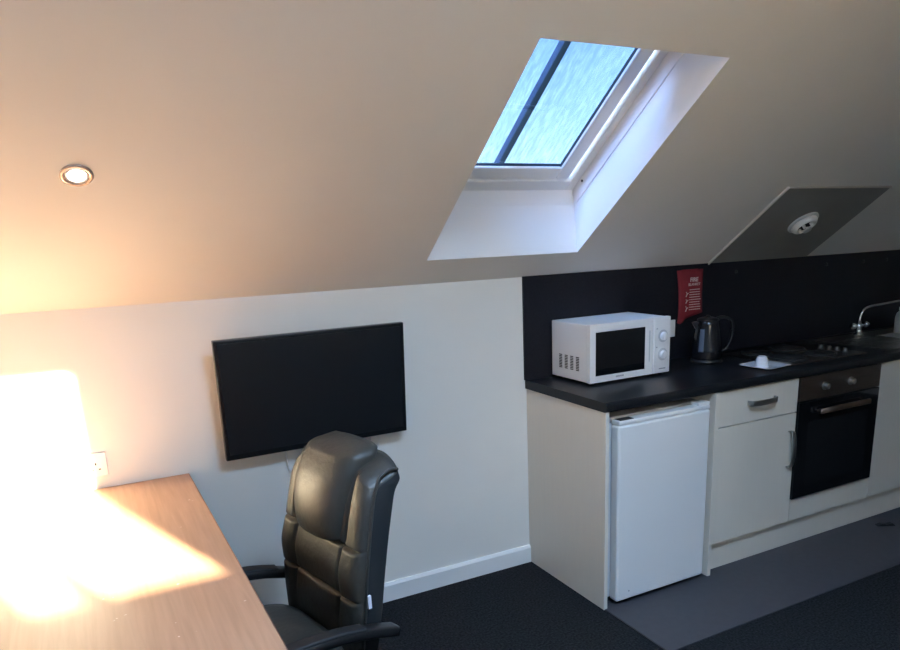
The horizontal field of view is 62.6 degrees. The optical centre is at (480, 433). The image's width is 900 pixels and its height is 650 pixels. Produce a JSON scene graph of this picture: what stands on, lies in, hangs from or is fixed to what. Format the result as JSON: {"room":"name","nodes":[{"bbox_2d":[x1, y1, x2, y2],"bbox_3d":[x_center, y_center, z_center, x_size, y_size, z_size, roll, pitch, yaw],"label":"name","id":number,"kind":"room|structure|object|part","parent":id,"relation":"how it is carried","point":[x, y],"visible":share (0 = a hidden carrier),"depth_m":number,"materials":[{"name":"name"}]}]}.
{"room":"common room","nodes":[
{"label":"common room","id":0,"kind":"room"},
{"bbox_2d":[0,277,529,604],"bbox_3d":[1.153,-0.177,4.095,7.360,1.497,0.200,-10,17,-27],"label":"wall","id":1,"kind":"structure","parent":0,"point":[135,385],"depth_m":2.90,"materials":[{"name":"paint"}]},
{"bbox_2d":[59,452,108,481],"bbox_3d":[-1.393,0.116,2.600,0.146,0.086,0.014,-10,17,-27],"label":"wall socket","id":2,"kind":"object","parent":1,"relation":"attached to","point":[92,465],"visible":1,"depth_m":2.60,"materials":[{"name":"white plastic"}]},
{"bbox_2d":[211,322,406,460],"bbox_3d":[-0.646,-0.178,2.892,0.736,0.461,0.102,-10,17,-27],"label":"television","id":3,"kind":"object","parent":1,"relation":"attached to","point":[277,393],"visible":0.86,"depth_m":2.84,"materials":[{"name":"black"}]},
{"bbox_2d":[285,451,290,473],"bbox_3d":[-0.742,0.368,3.029,0.055,0.666,0.019,-6,16,-15],"label":"power cable","id":4,"kind":"object","parent":3,"relation":"hanging from","point":[285,451],"visible":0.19,"depth_m":2.95,"materials":[{"name":"white plastic"}]},
{"bbox_2d":[383,544,530,602],"bbox_3d":[-0.789,0.773,3.109,2.360,0.087,0.016,-10,17,-27],"label":"baseboard","id":5,"kind":"structure","parent":1,"relation":"attached to","point":[429,580],"depth_m":3.45,"materials":[{"name":"white paint"}]},
{"bbox_2d":[522,250,899,379],"bbox_3d":[1.426,-0.695,3.991,2.810,0.470,0.015,-10,17,-27],"label":"backsplash","id":6,"kind":"structure","parent":1,"relation":"attached to","point":[780,300],"depth_m":3.98,"materials":[{"name":"black laminate"}]},
{"bbox_2d":[670,320,674,336],"bbox_3d":[0.926,-0.528,3.740,0.146,0.086,0.014,-10,17,-27],"label":"wall socket","id":7,"kind":"object","parent":6,"relation":"attached to","point":[672,325],"visible":0.16,"depth_m":3.76,"materials":[{"name":"white plastic"}]},
{"bbox_2d":[677,269,702,323],"bbox_3d":[1.070,-0.700,3.772,0.181,0.272,0.023,-10,17,-27],"label":"blanket","id":8,"kind":"object","parent":6,"relation":"attached to","point":[690,281],"visible":1,"depth_m":3.76,"materials":[{"name":"red fabric"}]},
{"bbox_2d":[685,277,700,311],"bbox_3d":[1.081,-0.710,3.764,0.101,0.169,0.004,-10,17,-27],"label":"print","id":9,"kind":"object","parent":8,"relation":"attached to","point":[692,284],"depth_m":3.77,"materials":[{"name":"grey"}]},
{"bbox_2d":[0,0,899,313],"bbox_3d":[1.562,-1.478,2.860,6.960,1.636,2.070,-10,17,-27],"label":"ceiling","id":10,"kind":"structure","parent":0,"point":[231,148],"depth_m":2.26,"materials":[{"name":"paint"}]},
{"bbox_2d":[59,164,93,185],"bbox_3d":[-1.075,-0.687,1.967,0.082,0.051,0.068,-9,17,-24],"label":"recessed light","id":11,"kind":"object","parent":10,"relation":"in","point":[73,174],"visible":1,"depth_m":1.96,"materials":[{"name":"silver"}]},
{"bbox_3d":[-1.074,-0.686,1.967,0.047,0.004,0.047,-10,-19,-27],"label":"bulb","id":12,"kind":"part","parent":11,"relation":"part of","materials":[{"name":"white glass"}]},
{"bbox_2d":[454,190,572,206],"bbox_3d":[0.078,-0.963,3.045,0.716,0.073,0.026,-10,17,-27],"label":"trim","id":13,"kind":"structure","parent":10,"relation":"attached to","point":[494,198],"depth_m":3.06,"materials":[{"name":"white"}]},
{"bbox_2d":[462,38,683,201],"bbox_3d":[0.239,-1.191,2.654,0.772,0.669,0.802,-10,17,-27],"label":"window","id":14,"kind":"structure","parent":10,"relation":"attached to","point":[569,97],"depth_m":2.76,"materials":[{"name":"white paint"}]},
{"bbox_3d":[0.234,-1.207,2.649,0.515,0.004,0.694,-10,-19,-27],"label":"glass","id":15,"kind":"part","parent":14,"relation":"part of","materials":[{"name":"glass"}]},
{"bbox_2d":[708,186,891,264],"bbox_3d":[1.599,-1.047,3.725,0.746,0.352,0.471,-10,17,-27],"label":"board","id":16,"kind":"object","parent":10,"relation":"attached to","point":[767,236],"visible":0.95,"depth_m":3.68,"materials":[{"name":"grey paint"}]},
{"bbox_3d":[1.276,-0.989,3.557,0.008,0.352,0.471,-10,17,-27],"label":"edge trim","id":17,"kind":"part","parent":16,"relation":"part of","materials":[{"name":"grey"}]},
{"bbox_2d":[787,212,818,233],"bbox_3d":[1.614,-1.054,3.703,0.156,0.105,0.129,-9,17,-24],"label":"detector","id":18,"kind":"object","parent":16,"relation":"attached to","point":[803,224],"visible":1,"depth_m":3.67,"materials":[{"name":"grey plastic"}]},
{"bbox_3d":[1.707,-1.162,3.486,0.738,0.011,0.010,-10,17,-27],"label":"edge trim","id":19,"kind":"part","parent":16,"relation":"part of","materials":[{"name":"beige"}]},
{"bbox_2d":[378,507,899,649],"bbox_3d":[2.188,0.938,2.493,7.360,0.125,4.400,-10,17,-27],"label":"floor","id":20,"kind":"structure","parent":0,"point":[524,606],"depth_m":3.16,"materials":[{"name":"grey carpet"}]},
{"bbox_2d":[0,473,287,649],"bbox_3d":[-1.044,0.759,1.955,0.856,0.744,1.716,-10,17,-27],"label":"desk","id":21,"kind":"object","parent":20,"relation":"on","point":[143,565],"visible":1,"depth_m":1.93,"materials":[{"name":"brown wood"}]},
{"bbox_2d":[242,431,400,649],"bbox_3d":[-0.622,0.546,2.213,0.713,0.986,0.628,-15,20,-39],"label":"office chair","id":22,"kind":"object","parent":20,"relation":"on","point":[336,526],"visible":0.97,"depth_m":2.17,"materials":[{"name":"black leather"}]},
{"bbox_3d":[-0.813,0.563,2.419,0.564,0.226,0.078,-15,20,-39],"label":"armrest","id":23,"kind":"part","parent":22,"relation":"part of","materials":[{"name":"black plastic"}]},
{"bbox_3d":[-0.690,0.669,2.183,0.490,0.101,0.490,-15,20,-39],"label":"seat","id":24,"kind":"part","parent":22,"relation":"part of","materials":[{"name":"black leather"}]},
{"bbox_3d":[-0.445,0.333,2.320,0.215,0.588,0.476,-15,20,-39],"label":"backrest","id":25,"kind":"part","parent":22,"relation":"part of","materials":[{"name":"black leather"}]},
{"bbox_3d":[-0.457,0.660,2.018,0.564,0.226,0.078,-15,20,-39],"label":"armrest","id":26,"kind":"part","parent":22,"relation":"part of","materials":[{"name":"black plastic"}]},
{"bbox_2d":[527,389,608,609],"bbox_3d":[0.378,0.270,3.303,0.018,0.870,0.591,-10,17,-27],"label":"end panel","id":27,"kind":"object","parent":20,"relation":"on","point":[568,442],"visible":0.89,"depth_m":3.26,"materials":[{"name":"beige laminate"}]},
{"bbox_2d":[607,398,709,601],"bbox_3d":[0.642,0.242,3.419,0.525,0.836,0.568,-10,17,-27],"label":"fridge","id":28,"kind":"object","parent":20,"relation":"on","point":[658,453],"visible":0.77,"depth_m":3.16,"materials":[{"name":"white metal"}]},
{"bbox_2d":[690,393,718,575],"bbox_3d":[0.897,0.176,3.568,0.020,0.866,0.599,-10,17,-27],"label":"divider panel","id":29,"kind":"object","parent":20,"relation":"on","point":[713,398],"visible":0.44,"depth_m":3.31,"materials":[{"name":"beige laminate"}]},
{"bbox_2d":[712,378,798,543],"bbox_3d":[1.143,0.068,3.663,0.528,0.721,0.606,-10,17,-27],"label":"base cabinet","id":30,"kind":"object","parent":20,"relation":"on","point":[757,440],"visible":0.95,"depth_m":3.43,"materials":[{"name":"beige laminate"}]},
{"bbox_3d":[1.259,-0.143,3.371,0.526,0.160,0.018,-10,17,-27],"label":"drawer","id":31,"kind":"part","parent":30,"relation":"part of","materials":[{"name":"beige laminate"}]},
{"bbox_3d":[1.286,-0.147,3.353,0.178,0.025,0.036,-10,17,-27],"label":"handle","id":32,"kind":"part","parent":30,"relation":"part of","materials":[{"name":"metal"}]},
{"bbox_3d":[1.480,0.075,3.520,0.025,0.183,0.036,-10,17,-27],"label":"handle","id":33,"kind":"part","parent":30,"relation":"part of","materials":[{"name":"metal"}]},
{"bbox_2d":[710,487,899,568],"bbox_3d":[1.996,0.404,3.958,2.188,0.141,0.016,-10,17,-27],"label":"plinth","id":34,"kind":"object","parent":20,"relation":"on","point":[743,546],"visible":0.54,"depth_m":3.76,"materials":[{"name":"beige laminate"}]},
{"bbox_2d":[788,478,867,520],"bbox_3d":[1.633,-0.026,3.938,0.606,0.721,0.571,-10,17,-27],"label":"housing","id":35,"kind":"object","parent":20,"relation":"on","point":[810,504],"visible":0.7,"depth_m":3.77,"materials":[{"name":"beige laminate"}]},
{"bbox_2d":[790,363,881,499],"bbox_3d":[1.646,-0.071,3.899,0.597,0.610,0.594,-10,17,-27],"label":"oven","id":36,"kind":"object","parent":35,"relation":"in","point":[836,412],"visible":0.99,"depth_m":3.66,"materials":[{"name":"black glass"}]},
{"bbox_3d":[1.658,-0.229,3.541,0.042,0.042,0.026,-10,17,-27],"label":"knob","id":37,"kind":"part","parent":36,"relation":"part of","materials":[{"name":"metal"}]},
{"bbox_3d":[1.784,0.275,3.754,0.597,0.004,0.002,-10,17,-27],"label":"door trim","id":38,"kind":"part","parent":36,"relation":"part of","materials":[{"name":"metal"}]},
{"bbox_3d":[1.784,-0.138,3.629,0.372,0.026,0.032,-10,17,-27],"label":"handle","id":39,"kind":"part","parent":36,"relation":"part of","materials":[{"name":"metal"}]},
{"bbox_3d":[1.825,-0.259,3.628,0.042,0.042,0.026,-10,17,-27],"label":"knob","id":40,"kind":"part","parent":36,"relation":"part of","materials":[{"name":"metal"}]},
{"bbox_2d":[866,360,899,496],"bbox_3d":[2.368,-0.153,4.301,1.048,0.721,0.606,-10,17,-27],"label":"base cabinet","id":41,"kind":"object","parent":20,"relation":"on","point":[885,461],"visible":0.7,"depth_m":3.90,"materials":[{"name":"beige laminate"}]},
{"bbox_2d":[525,326,899,412],"bbox_3d":[1.579,-0.386,3.811,2.805,0.040,0.604,-10,17,-27],"label":"countertop","id":42,"kind":"structure","parent":41,"relation":"on","point":[684,378],"depth_m":3.33,"materials":[{"name":"black laminate"}]},
{"bbox_2d":[552,312,670,384],"bbox_3d":[0.603,-0.400,3.408,0.460,0.268,0.308,-11,17,-28],"label":"microwave","id":43,"kind":"object","parent":42,"relation":"on","point":[590,350],"visible":1,"depth_m":3.30,"materials":[{"name":"white plastic"}]},
{"bbox_3d":[0.620,-0.371,3.279,0.358,0.256,0.022,-11,17,-28],"label":"door","id":44,"kind":"part","parent":43,"relation":"part of","materials":[{"name":"white plastic"}]},
{"bbox_3d":[0.822,-0.408,3.387,0.099,0.256,0.026,-11,17,-28],"label":"control panel","id":45,"kind":"part","parent":43,"relation":"part of","materials":[{"name":"white plastic"}]},
{"bbox_2d":[690,315,734,363],"bbox_3d":[1.140,-0.470,3.659,0.195,0.233,0.156,6,17,28],"label":"kettle","id":46,"kind":"object","parent":42,"relation":"on","point":[706,348],"visible":1,"depth_m":3.62,"materials":[{"name":"black plastic"}]},
{"bbox_3d":[1.056,-0.535,3.646,0.032,0.038,0.040,-3,15,-3],"label":"spout","id":47,"kind":"part","parent":46,"relation":"part of","materials":[{"name":"black plastic"}]},
{"bbox_3d":[1.119,-0.572,3.640,0.106,0.025,0.106,-3,15,-3],"label":"lid","id":48,"kind":"part","parent":46,"relation":"part of","materials":[{"name":"black plastic"}]},
{"bbox_3d":[1.207,-0.494,3.667,0.095,0.184,0.022,-3,15,-3],"label":"handle","id":49,"kind":"part","parent":46,"relation":"part of","materials":[{"name":"black plastic"}]},
{"bbox_2d":[739,361,790,369],"bbox_3d":[1.347,-0.323,3.507,0.178,0.015,0.178,-12,18,-33],"label":"plate","id":50,"kind":"object","parent":42,"relation":"on","point":[772,365],"visible":0.75,"depth_m":3.51,"materials":[{"name":"white ceramic"}]},
{"bbox_2d":[754,355,768,367],"bbox_3d":[1.330,-0.343,3.500,0.068,0.051,0.068,-10,17,-27],"label":"cup","id":51,"kind":"object","parent":50,"relation":"on","point":[761,360],"visible":0.98,"depth_m":3.48,"materials":[{"name":"white ceramic"}]},
{"bbox_2d":[722,343,865,365],"bbox_3d":[1.615,-0.427,3.823,0.570,0.028,0.430,-10,17,-27],"label":"cooktop","id":52,"kind":"object","parent":42,"relation":"in","point":[793,353],"visible":1,"depth_m":3.79,"materials":[{"name":"black glass"}]},
{"bbox_2d":[811,328,899,349],"bbox_3d":[2.380,-0.483,4.242,0.860,0.152,0.470,-10,17,-27],"label":"sink","id":53,"kind":"object","parent":42,"relation":"in","point":[884,339],"visible":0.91,"depth_m":4.16,"materials":[{"name":"metal"}]},
{"bbox_3d":[2.537,-0.499,4.286,0.380,0.149,0.290,-10,17,-27],"label":"bowl","id":54,"kind":"part","parent":53,"relation":"part of","materials":[{"name":"metal"}]},
{"bbox_2d":[893,307,899,332],"bbox_3d":[2.465,-0.676,4.341,0.060,0.164,0.060,-10,17,-27],"label":"bottle","id":55,"kind":"object","parent":53,"relation":"on","point":[897,317],"visible":1,"depth_m":4.33,"materials":[{"name":"grey"}]},
{"bbox_2d":[849,300,899,334],"bbox_3d":[2.320,-0.686,4.357,0.377,0.186,0.055,-8,17,-21],"label":"mixer tap","id":56,"kind":"object","parent":42,"relation":"on","point":[858,331],"visible":1,"depth_m":4.32,"materials":[{"name":"silver metal"}]},
{"bbox_3d":[2.179,-0.629,4.304,0.060,0.038,0.038,-10,17,-27],"label":"lever","id":57,"kind":"part","parent":56,"relation":"part of","materials":[{"name":"silver metal"}]},
{"bbox_3d":[2.249,-0.642,4.340,0.060,0.038,0.038,-10,17,-27],"label":"lever","id":58,"kind":"part","parent":56,"relation":"part of","materials":[{"name":"silver metal"}]},
{"bbox_3d":[2.351,-0.726,4.350,0.314,0.106,0.017,-7,16,-17],"label":"spout","id":59,"kind":"part","parent":56,"relation":"part of","materials":[{"name":"silver metal"}]},
{"bbox_2d":[875,522,894,525],"bbox_3d":[2.142,0.476,3.918,0.095,0.014,0.030,-2,15,0],"label":"wedge","id":60,"kind":"object","parent":20,"relation":"on","point":[879,523],"visible":1,"depth_m":3.91,"materials":[{"name":"black"}]}
]}

